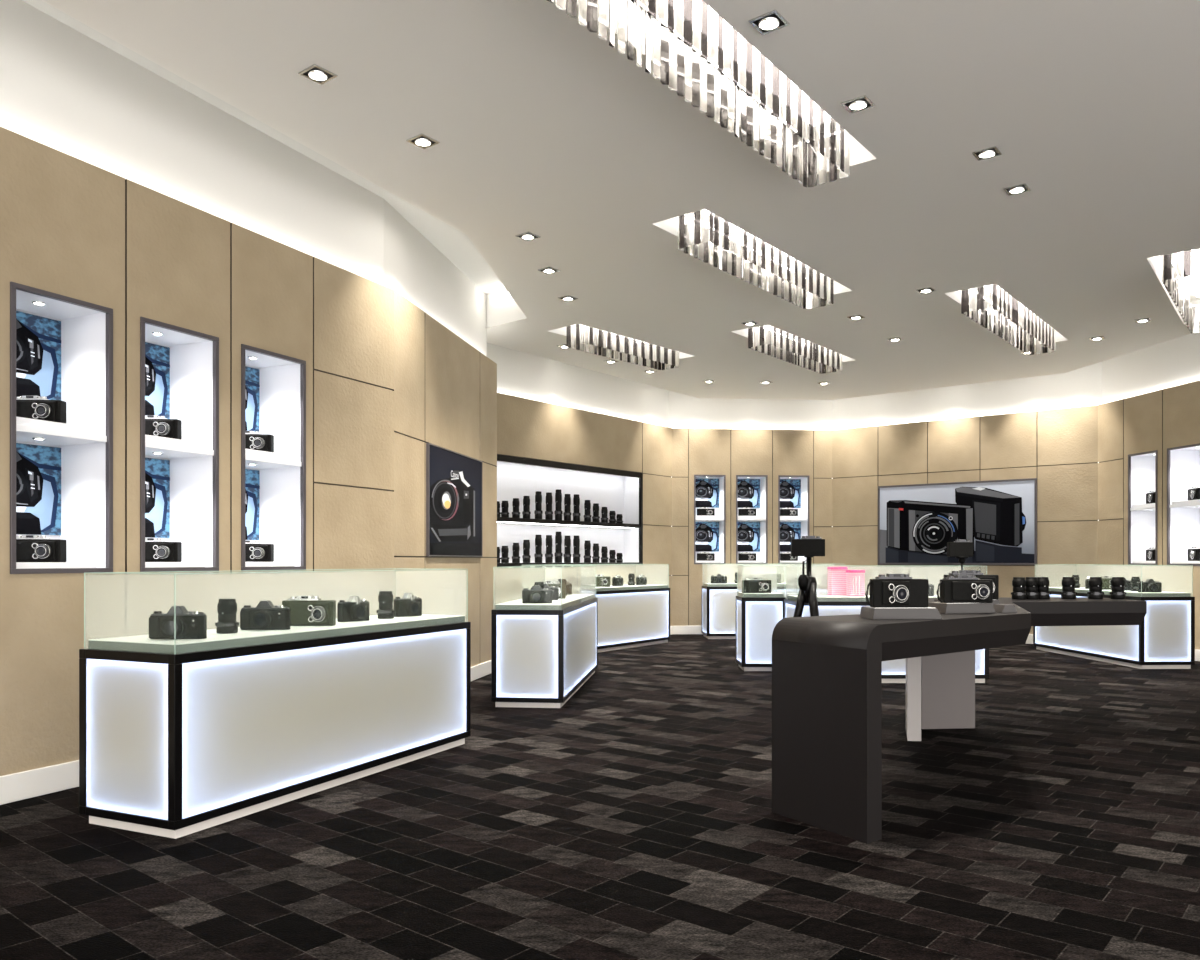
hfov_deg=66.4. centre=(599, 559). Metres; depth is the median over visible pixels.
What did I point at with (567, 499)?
lens
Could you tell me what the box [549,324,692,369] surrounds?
crystal ceiling light
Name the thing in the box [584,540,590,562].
lens
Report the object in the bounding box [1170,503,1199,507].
shelf
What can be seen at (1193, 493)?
camera
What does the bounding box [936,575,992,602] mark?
camera
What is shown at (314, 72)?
recessed light
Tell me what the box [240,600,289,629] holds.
camera
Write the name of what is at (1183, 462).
display niche
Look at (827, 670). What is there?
display table
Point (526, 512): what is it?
lens
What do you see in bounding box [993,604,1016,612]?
wedge
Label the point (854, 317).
recessed light
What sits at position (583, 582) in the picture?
camera
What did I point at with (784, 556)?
camera
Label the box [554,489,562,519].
lens
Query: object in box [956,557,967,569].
camera tripod
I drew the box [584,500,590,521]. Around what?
lens
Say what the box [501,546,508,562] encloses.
lens
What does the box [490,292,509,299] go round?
light strip
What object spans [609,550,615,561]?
lens
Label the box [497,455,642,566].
display shelf
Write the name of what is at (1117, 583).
lens
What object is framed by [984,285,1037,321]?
diffuser
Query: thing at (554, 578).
camera
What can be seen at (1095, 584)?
lens
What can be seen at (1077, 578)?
lens
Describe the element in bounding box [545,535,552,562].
lens
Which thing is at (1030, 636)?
baseboard
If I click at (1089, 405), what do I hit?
light strip
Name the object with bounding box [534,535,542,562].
lens
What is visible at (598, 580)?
camera
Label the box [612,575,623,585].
camera
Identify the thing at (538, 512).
lens
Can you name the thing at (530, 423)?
wall
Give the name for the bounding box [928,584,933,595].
camera
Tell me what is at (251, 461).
shelf
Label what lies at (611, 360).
recessed light
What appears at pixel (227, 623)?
lens
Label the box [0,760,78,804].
baseboard
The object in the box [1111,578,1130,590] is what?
camera
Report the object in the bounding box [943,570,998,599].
camera
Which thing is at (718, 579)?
camera
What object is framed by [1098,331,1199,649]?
wall
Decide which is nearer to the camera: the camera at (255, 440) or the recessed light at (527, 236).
the camera at (255, 440)
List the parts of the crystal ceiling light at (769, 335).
hanging rail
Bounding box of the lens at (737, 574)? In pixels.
[734,572,740,582]
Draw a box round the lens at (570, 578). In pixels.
[567,575,574,587]
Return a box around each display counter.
[79,614,470,838]
[491,594,597,707]
[520,584,669,651]
[702,583,827,638]
[736,592,786,670]
[784,595,988,682]
[1033,587,1194,668]
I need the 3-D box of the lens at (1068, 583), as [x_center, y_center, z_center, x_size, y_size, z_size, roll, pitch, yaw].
[3.602,0.215,7.050,0.112,0.169,0.103,0,0,0]
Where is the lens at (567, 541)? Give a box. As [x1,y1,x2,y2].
[564,536,570,562]
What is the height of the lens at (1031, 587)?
0.169 m
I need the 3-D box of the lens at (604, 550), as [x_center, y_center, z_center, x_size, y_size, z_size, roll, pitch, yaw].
[0.072,-0.089,14.746,0.120,0.257,0.110,0,0,23]
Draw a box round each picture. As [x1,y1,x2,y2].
[426,443,482,556]
[878,478,1036,564]
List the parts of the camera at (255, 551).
plate, glass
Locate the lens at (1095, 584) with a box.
[1087,577,1103,598]
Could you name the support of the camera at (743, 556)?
on the display niche at (751, 490)
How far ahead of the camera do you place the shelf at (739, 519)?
16.17 m
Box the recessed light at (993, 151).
[972,146,1001,160]
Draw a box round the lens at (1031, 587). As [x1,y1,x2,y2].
[1025,577,1039,599]
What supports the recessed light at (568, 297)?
in the ceiling at (543, 127)
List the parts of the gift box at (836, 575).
lid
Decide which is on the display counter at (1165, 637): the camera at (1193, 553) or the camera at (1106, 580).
the camera at (1106, 580)
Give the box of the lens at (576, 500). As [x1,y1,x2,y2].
[573,494,579,520]
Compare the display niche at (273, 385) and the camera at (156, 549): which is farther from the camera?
the display niche at (273, 385)
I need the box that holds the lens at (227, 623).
[215,599,238,633]
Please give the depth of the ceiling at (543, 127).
6.23 m
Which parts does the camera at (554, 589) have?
plate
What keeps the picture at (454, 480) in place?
attached to the wall at (445, 390)
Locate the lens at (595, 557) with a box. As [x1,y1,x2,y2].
[592,543,599,562]
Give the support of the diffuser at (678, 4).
attached to the crystal ceiling light at (688, 40)
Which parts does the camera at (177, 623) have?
glass, plate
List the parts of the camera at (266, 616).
glass, plate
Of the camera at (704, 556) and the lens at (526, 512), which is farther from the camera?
the camera at (704, 556)
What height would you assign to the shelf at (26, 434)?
0.035 m
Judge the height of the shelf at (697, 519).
0.035 m
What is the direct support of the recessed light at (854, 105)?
in the ceiling at (543, 127)
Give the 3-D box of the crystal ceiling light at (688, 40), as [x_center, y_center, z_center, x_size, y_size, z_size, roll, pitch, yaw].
[0.555,-2.748,4.905,0.500,0.425,3.603,0,0,38]
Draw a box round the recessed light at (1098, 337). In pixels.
[1089,336,1104,340]
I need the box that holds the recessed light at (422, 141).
[406,134,439,148]
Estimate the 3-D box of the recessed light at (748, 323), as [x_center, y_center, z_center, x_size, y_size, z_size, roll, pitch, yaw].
[1.709,-2.691,10.447,0.150,0.018,0.150,0,0,38]
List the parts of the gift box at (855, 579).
lid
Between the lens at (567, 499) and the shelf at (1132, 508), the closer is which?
the shelf at (1132, 508)
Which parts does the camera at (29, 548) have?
plate, glass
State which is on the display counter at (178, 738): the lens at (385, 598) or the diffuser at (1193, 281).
the lens at (385, 598)
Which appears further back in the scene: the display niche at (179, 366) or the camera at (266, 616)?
the display niche at (179, 366)
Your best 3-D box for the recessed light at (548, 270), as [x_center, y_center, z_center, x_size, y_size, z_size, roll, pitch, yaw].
[-0.475,-2.691,8.538,0.150,0.018,0.150,0,0,38]
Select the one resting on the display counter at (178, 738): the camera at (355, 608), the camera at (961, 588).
the camera at (355, 608)
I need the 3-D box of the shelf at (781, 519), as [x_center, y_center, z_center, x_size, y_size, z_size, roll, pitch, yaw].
[3.407,-0.718,16.445,0.529,0.035,0.452,0,0,-5]
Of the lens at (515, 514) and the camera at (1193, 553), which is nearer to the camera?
the camera at (1193, 553)
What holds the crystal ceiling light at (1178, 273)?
hanging from the ceiling at (543, 127)
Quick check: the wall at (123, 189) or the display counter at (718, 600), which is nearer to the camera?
the wall at (123, 189)
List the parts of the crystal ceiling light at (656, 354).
hanging rail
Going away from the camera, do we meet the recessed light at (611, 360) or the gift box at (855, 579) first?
the gift box at (855, 579)
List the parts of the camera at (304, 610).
plate, glass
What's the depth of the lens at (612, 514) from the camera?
14.87 m
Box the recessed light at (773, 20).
[748,9,788,34]
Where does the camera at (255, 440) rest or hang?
on the display niche at (273, 385)
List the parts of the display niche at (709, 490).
photo panel, photo panel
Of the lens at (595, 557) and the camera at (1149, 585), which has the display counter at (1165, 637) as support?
the camera at (1149, 585)
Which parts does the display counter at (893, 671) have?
frosted panel, frosted panel, kick plate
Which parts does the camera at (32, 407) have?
plate, glass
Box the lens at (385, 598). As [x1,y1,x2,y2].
[377,591,394,618]
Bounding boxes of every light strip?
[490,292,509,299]
[711,428,819,429]
[834,405,1092,429]
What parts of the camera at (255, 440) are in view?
plate, glass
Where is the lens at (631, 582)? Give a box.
[628,574,634,585]
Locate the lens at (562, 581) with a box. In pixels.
[558,579,567,595]
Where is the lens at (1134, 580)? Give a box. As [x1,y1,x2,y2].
[1130,577,1139,590]
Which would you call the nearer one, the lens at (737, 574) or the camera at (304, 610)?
the camera at (304, 610)
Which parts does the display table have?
waterfall leg, leg panel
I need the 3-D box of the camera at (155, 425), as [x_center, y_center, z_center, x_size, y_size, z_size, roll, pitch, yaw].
[-2.883,-0.858,5.927,0.313,0.155,0.116,0,0,0]
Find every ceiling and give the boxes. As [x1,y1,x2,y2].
[22,0,504,293]
[42,0,1199,399]
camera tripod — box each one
[793,556,818,616]
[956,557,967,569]
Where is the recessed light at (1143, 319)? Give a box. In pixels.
[1135,318,1151,322]
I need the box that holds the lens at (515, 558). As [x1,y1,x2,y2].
[512,543,519,562]
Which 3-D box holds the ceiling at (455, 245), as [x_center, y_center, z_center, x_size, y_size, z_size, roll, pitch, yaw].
[1.750,-3.150,7.450,18.500,0.100,20.100,0,0,0]
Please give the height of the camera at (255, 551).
0.155 m
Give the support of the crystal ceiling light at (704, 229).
hanging from the ceiling at (543, 127)
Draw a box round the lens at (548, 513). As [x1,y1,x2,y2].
[545,492,552,519]
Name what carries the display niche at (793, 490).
attached to the wall at (765, 441)
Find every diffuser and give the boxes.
[665,0,829,125]
[703,209,808,268]
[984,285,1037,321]
[1177,249,1199,296]
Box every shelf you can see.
[16,424,106,445]
[145,441,213,458]
[245,455,300,468]
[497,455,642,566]
[696,518,723,520]
[738,518,765,520]
[780,518,807,521]
[1130,506,1154,510]
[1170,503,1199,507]
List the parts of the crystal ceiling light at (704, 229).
hanging rail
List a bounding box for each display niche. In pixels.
[10,281,112,573]
[140,317,218,571]
[241,344,305,570]
[694,475,725,563]
[736,475,767,563]
[778,475,808,563]
[1128,450,1156,565]
[1167,443,1199,565]
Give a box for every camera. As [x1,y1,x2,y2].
[16,396,65,422]
[16,535,65,561]
[145,415,181,439]
[145,538,181,561]
[149,606,206,638]
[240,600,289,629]
[245,431,273,451]
[245,540,273,561]
[282,596,335,625]
[337,595,368,621]
[394,593,421,616]
[522,585,551,602]
[531,583,557,599]
[540,581,565,598]
[545,577,557,580]
[566,580,571,594]
[575,576,592,587]
[590,575,609,586]
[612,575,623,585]
[636,575,646,584]
[697,507,714,515]
[697,552,714,560]
[711,574,726,583]
[738,507,755,515]
[738,552,755,560]
[742,578,770,592]
[745,574,760,578]
[762,573,780,582]
[780,508,797,515]
[780,552,797,560]
[790,574,798,582]
[791,536,824,555]
[822,574,827,582]
[865,574,927,606]
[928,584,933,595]
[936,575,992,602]
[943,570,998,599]
[947,539,972,556]
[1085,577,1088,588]
[1098,576,1111,589]
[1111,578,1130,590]
[1138,579,1161,591]
[1146,490,1154,503]
[1146,547,1154,560]
[1187,486,1199,499]
[1187,547,1199,560]
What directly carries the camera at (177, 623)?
on the display counter at (178, 738)
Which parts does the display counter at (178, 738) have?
frosted panel, kick plate, frosted panel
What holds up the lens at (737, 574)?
on the display counter at (718, 600)
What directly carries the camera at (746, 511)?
on the display niche at (751, 490)
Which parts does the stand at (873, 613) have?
plate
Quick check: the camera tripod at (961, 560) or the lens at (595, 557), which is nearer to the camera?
the camera tripod at (961, 560)
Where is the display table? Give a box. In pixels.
[772,597,1146,843]
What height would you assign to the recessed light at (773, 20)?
0.018 m
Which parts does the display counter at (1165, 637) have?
frosted panel, kick plate, frosted panel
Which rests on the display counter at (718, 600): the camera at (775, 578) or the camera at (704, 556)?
the camera at (775, 578)
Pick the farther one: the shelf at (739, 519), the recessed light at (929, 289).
the shelf at (739, 519)
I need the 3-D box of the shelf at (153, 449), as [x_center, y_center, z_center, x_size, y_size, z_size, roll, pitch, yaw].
[-2.908,-0.718,6.001,0.452,0.035,0.558,0,0,26]
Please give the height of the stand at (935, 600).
0.060 m
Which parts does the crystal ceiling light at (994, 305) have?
hanging rail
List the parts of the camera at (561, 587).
plate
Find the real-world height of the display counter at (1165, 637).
1.238 m
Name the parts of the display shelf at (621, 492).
shelf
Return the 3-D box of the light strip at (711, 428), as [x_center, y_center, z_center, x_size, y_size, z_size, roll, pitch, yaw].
[2.684,-2.313,16.205,2.856,0.012,0.024,0,0,-5]
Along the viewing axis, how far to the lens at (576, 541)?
14.15 m
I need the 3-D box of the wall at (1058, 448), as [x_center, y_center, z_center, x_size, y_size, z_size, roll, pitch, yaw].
[5.796,-0.910,14.999,4.285,4.420,0.100,0,0,39]
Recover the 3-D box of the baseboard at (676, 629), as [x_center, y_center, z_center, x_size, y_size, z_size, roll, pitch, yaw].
[2.691,1.225,16.141,2.870,0.150,0.018,0,0,-5]
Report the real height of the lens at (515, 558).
0.286 m
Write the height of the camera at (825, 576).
0.165 m
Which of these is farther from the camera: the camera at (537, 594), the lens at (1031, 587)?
the camera at (537, 594)
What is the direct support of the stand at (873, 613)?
on the display table
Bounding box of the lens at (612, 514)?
[609,511,615,522]
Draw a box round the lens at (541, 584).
[534,582,543,588]
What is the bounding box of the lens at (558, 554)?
[554,532,562,562]
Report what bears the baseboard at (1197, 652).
attached to the wall at (1162, 418)
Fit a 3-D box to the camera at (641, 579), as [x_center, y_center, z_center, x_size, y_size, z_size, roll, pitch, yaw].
[0.670,0.311,14.395,0.112,0.165,0.221,0,0,41]
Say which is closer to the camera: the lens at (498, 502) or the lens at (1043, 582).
the lens at (1043, 582)
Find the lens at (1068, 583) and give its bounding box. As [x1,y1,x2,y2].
[1060,577,1076,598]
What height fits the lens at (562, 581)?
0.184 m
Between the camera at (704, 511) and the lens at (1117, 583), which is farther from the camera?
the camera at (704, 511)
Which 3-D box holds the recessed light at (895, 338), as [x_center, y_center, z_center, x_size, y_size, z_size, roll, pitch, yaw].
[3.604,-2.691,11.203,0.150,0.018,0.150,0,0,38]
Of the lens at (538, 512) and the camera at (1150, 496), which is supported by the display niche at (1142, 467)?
the camera at (1150, 496)
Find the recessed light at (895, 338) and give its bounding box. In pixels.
[887,337,902,341]
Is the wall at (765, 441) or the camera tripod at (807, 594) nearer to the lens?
the camera tripod at (807, 594)
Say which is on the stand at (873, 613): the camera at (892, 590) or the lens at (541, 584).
the camera at (892, 590)
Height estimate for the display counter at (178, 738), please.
1.238 m
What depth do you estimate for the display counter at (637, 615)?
13.56 m
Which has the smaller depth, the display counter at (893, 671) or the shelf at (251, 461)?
the shelf at (251, 461)
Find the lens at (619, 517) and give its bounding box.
[616,514,622,522]
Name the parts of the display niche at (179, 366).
photo panel, photo panel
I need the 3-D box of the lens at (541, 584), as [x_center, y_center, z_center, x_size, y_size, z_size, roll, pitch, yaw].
[-0.577,0.301,8.697,0.117,0.184,0.108,0,0,0]
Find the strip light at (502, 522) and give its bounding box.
[502,522,623,527]
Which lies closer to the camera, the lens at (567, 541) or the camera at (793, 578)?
the lens at (567, 541)
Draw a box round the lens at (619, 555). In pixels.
[616,553,622,561]
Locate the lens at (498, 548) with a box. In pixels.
[497,547,500,562]
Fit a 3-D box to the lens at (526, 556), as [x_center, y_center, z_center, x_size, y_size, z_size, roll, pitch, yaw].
[-1.066,-0.127,13.298,0.120,0.334,0.110,0,0,23]
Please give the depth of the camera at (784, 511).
16.35 m
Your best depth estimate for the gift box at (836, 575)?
10.08 m
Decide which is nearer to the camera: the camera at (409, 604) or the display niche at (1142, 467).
the camera at (409, 604)
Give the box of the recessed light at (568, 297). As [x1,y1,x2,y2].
[558,295,577,300]
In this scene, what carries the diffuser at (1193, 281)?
attached to the crystal ceiling light at (1178, 273)
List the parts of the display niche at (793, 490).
photo panel, photo panel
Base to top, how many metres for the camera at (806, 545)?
0.195 m
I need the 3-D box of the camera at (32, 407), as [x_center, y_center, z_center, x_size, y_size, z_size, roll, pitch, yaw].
[-3.225,-0.858,5.221,0.313,0.155,0.116,0,0,0]
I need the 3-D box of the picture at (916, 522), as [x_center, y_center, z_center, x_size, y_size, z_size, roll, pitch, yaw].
[5.744,-0.594,14.928,2.522,1.343,0.076,0,0,39]
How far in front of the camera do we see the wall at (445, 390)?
8.97 m
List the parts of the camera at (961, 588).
plate, glass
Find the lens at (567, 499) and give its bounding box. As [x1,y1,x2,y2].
[564,494,570,520]
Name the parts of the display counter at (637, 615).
frosted panel, kick plate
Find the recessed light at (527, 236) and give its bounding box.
[515,231,540,240]
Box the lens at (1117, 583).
[1110,577,1125,598]
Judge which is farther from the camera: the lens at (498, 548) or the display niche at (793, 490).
the display niche at (793, 490)
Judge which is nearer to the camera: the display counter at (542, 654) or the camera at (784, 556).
the display counter at (542, 654)
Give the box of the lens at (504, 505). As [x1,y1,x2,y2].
[501,501,508,516]
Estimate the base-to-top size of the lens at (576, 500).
0.418 m
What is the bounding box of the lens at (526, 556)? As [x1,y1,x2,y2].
[522,540,530,562]
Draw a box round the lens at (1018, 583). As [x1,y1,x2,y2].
[1011,577,1026,599]
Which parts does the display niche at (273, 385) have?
photo panel, photo panel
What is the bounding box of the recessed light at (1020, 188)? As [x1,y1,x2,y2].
[1003,183,1030,194]
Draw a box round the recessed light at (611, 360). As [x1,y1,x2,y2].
[604,359,618,362]
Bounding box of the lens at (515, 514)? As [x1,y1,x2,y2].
[512,498,519,517]
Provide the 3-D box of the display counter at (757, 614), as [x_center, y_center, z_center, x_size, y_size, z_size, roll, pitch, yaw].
[1.920,0.681,10.975,0.520,1.238,0.560,0,0,1]
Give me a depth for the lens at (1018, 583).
6.94 m
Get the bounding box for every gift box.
[827,567,847,595]
[846,570,864,595]
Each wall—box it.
[0,0,393,775]
[384,199,496,666]
[487,343,671,625]
[669,391,831,625]
[832,362,1101,633]
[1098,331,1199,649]
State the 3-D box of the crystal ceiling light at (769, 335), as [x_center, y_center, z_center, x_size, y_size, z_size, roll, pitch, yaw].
[2.505,-2.748,11.615,0.500,0.425,2.416,0,0,39]
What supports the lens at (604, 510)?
on the display shelf at (621, 492)
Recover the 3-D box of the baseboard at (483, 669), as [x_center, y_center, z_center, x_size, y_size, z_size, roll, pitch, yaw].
[-1.478,1.225,9.311,0.020,0.150,3.005,0,0,11]
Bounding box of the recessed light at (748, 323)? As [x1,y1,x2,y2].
[742,321,758,325]
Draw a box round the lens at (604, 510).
[601,507,607,522]
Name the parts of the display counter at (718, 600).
frosted panel, kick plate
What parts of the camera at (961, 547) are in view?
plate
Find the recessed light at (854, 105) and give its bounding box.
[841,95,874,112]
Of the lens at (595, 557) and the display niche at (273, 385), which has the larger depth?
the lens at (595, 557)
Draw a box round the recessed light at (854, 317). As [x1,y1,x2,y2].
[847,315,864,319]
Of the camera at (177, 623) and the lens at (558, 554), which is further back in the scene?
the lens at (558, 554)
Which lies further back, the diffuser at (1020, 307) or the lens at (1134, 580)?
the lens at (1134, 580)
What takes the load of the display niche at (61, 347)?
attached to the wall at (123, 189)
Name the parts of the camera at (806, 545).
plate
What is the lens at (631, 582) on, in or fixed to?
on the display counter at (637, 615)
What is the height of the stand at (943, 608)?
0.060 m
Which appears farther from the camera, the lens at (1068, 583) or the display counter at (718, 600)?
the display counter at (718, 600)
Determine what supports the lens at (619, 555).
on the display shelf at (621, 492)
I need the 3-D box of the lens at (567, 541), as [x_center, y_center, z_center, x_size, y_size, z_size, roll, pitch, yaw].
[-0.497,-0.166,14.021,0.120,0.413,0.110,0,0,23]
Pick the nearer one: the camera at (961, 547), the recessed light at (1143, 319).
the camera at (961, 547)
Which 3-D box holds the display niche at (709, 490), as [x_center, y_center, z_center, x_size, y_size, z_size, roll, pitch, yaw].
[1.907,-0.710,16.314,0.560,1.570,0.482,0,0,-5]
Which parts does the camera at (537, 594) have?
plate, glass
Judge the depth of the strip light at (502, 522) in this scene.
13.82 m
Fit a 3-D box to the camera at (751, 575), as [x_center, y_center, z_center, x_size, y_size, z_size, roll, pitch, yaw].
[2.568,0.311,15.371,0.270,0.163,0.124,0,0,0]
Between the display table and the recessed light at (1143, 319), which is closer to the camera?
the display table
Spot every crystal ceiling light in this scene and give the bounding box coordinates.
[547,0,876,186]
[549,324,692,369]
[653,209,851,308]
[731,325,853,373]
[944,284,1067,354]
[1147,249,1199,333]
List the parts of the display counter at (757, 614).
frosted panel, kick plate, frosted panel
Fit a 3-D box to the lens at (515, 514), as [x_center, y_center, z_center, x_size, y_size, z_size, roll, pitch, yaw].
[-1.202,-0.738,13.124,0.120,0.286,0.110,0,0,23]
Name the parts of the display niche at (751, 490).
photo panel, photo panel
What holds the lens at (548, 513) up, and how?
on the display shelf at (621, 492)
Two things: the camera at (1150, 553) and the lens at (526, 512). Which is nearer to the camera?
the camera at (1150, 553)
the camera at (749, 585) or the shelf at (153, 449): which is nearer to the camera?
the shelf at (153, 449)
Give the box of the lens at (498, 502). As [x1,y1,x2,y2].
[497,501,500,516]
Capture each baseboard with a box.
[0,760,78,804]
[471,660,490,680]
[673,626,701,633]
[1025,634,1032,643]
[1195,649,1199,661]
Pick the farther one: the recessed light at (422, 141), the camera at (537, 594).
the camera at (537, 594)
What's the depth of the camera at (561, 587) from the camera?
9.32 m
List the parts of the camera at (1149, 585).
plate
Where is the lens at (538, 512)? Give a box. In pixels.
[534,491,542,518]
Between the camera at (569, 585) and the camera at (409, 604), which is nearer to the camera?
the camera at (409, 604)
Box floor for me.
[0,634,1199,959]
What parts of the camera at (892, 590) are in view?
plate, glass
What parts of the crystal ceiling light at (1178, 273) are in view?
hanging rail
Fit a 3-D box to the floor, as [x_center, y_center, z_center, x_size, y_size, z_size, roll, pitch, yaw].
[1.750,1.350,7.450,18.500,0.100,20.100,0,0,0]
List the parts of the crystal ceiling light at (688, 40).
hanging rail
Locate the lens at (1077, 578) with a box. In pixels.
[1072,575,1079,587]
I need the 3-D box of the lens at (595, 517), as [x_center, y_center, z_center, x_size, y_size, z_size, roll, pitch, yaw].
[-0.064,-0.746,14.573,0.120,0.302,0.110,0,0,23]
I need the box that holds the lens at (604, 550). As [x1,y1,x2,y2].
[601,546,607,561]
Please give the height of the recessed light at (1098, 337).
0.018 m
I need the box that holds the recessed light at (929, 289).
[916,287,935,293]
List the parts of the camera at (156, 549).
plate, glass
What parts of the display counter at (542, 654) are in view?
frosted panel, kick plate, frosted panel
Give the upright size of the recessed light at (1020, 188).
0.018 m
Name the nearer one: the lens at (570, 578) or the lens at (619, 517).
the lens at (570, 578)
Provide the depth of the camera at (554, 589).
8.96 m
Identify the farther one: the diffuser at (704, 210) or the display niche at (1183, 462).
the display niche at (1183, 462)
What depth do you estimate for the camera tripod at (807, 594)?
8.65 m
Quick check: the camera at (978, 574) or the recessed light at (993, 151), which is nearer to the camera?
the camera at (978, 574)
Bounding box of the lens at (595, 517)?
[592,503,599,521]
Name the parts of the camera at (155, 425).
plate, glass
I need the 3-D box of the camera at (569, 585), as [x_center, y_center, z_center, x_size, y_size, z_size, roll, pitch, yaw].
[-0.385,0.311,10.390,0.112,0.165,0.221,0,0,41]
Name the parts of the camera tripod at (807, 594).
pan handle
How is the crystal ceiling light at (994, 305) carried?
hanging from the ceiling at (543, 127)
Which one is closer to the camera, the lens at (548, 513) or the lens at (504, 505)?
the lens at (504, 505)
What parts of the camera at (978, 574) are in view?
plate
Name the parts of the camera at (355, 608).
plate, glass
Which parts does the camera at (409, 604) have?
plate, glass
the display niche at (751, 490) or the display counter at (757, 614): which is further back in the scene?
the display niche at (751, 490)
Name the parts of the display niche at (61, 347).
photo panel, photo panel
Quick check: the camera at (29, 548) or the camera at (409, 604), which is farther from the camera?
the camera at (409, 604)
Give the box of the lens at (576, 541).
[573,536,579,562]
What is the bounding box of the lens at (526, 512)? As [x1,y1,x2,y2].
[522,496,530,517]
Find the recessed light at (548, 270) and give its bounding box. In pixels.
[538,266,559,273]
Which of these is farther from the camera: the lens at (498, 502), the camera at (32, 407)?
the lens at (498, 502)
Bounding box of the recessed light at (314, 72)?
[298,64,337,84]
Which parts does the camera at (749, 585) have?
plate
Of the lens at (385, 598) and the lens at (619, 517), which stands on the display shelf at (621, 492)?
the lens at (619, 517)
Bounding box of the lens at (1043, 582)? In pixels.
[1037,577,1050,598]
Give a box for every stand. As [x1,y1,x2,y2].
[860,606,942,619]
[928,602,995,613]
[934,599,998,605]

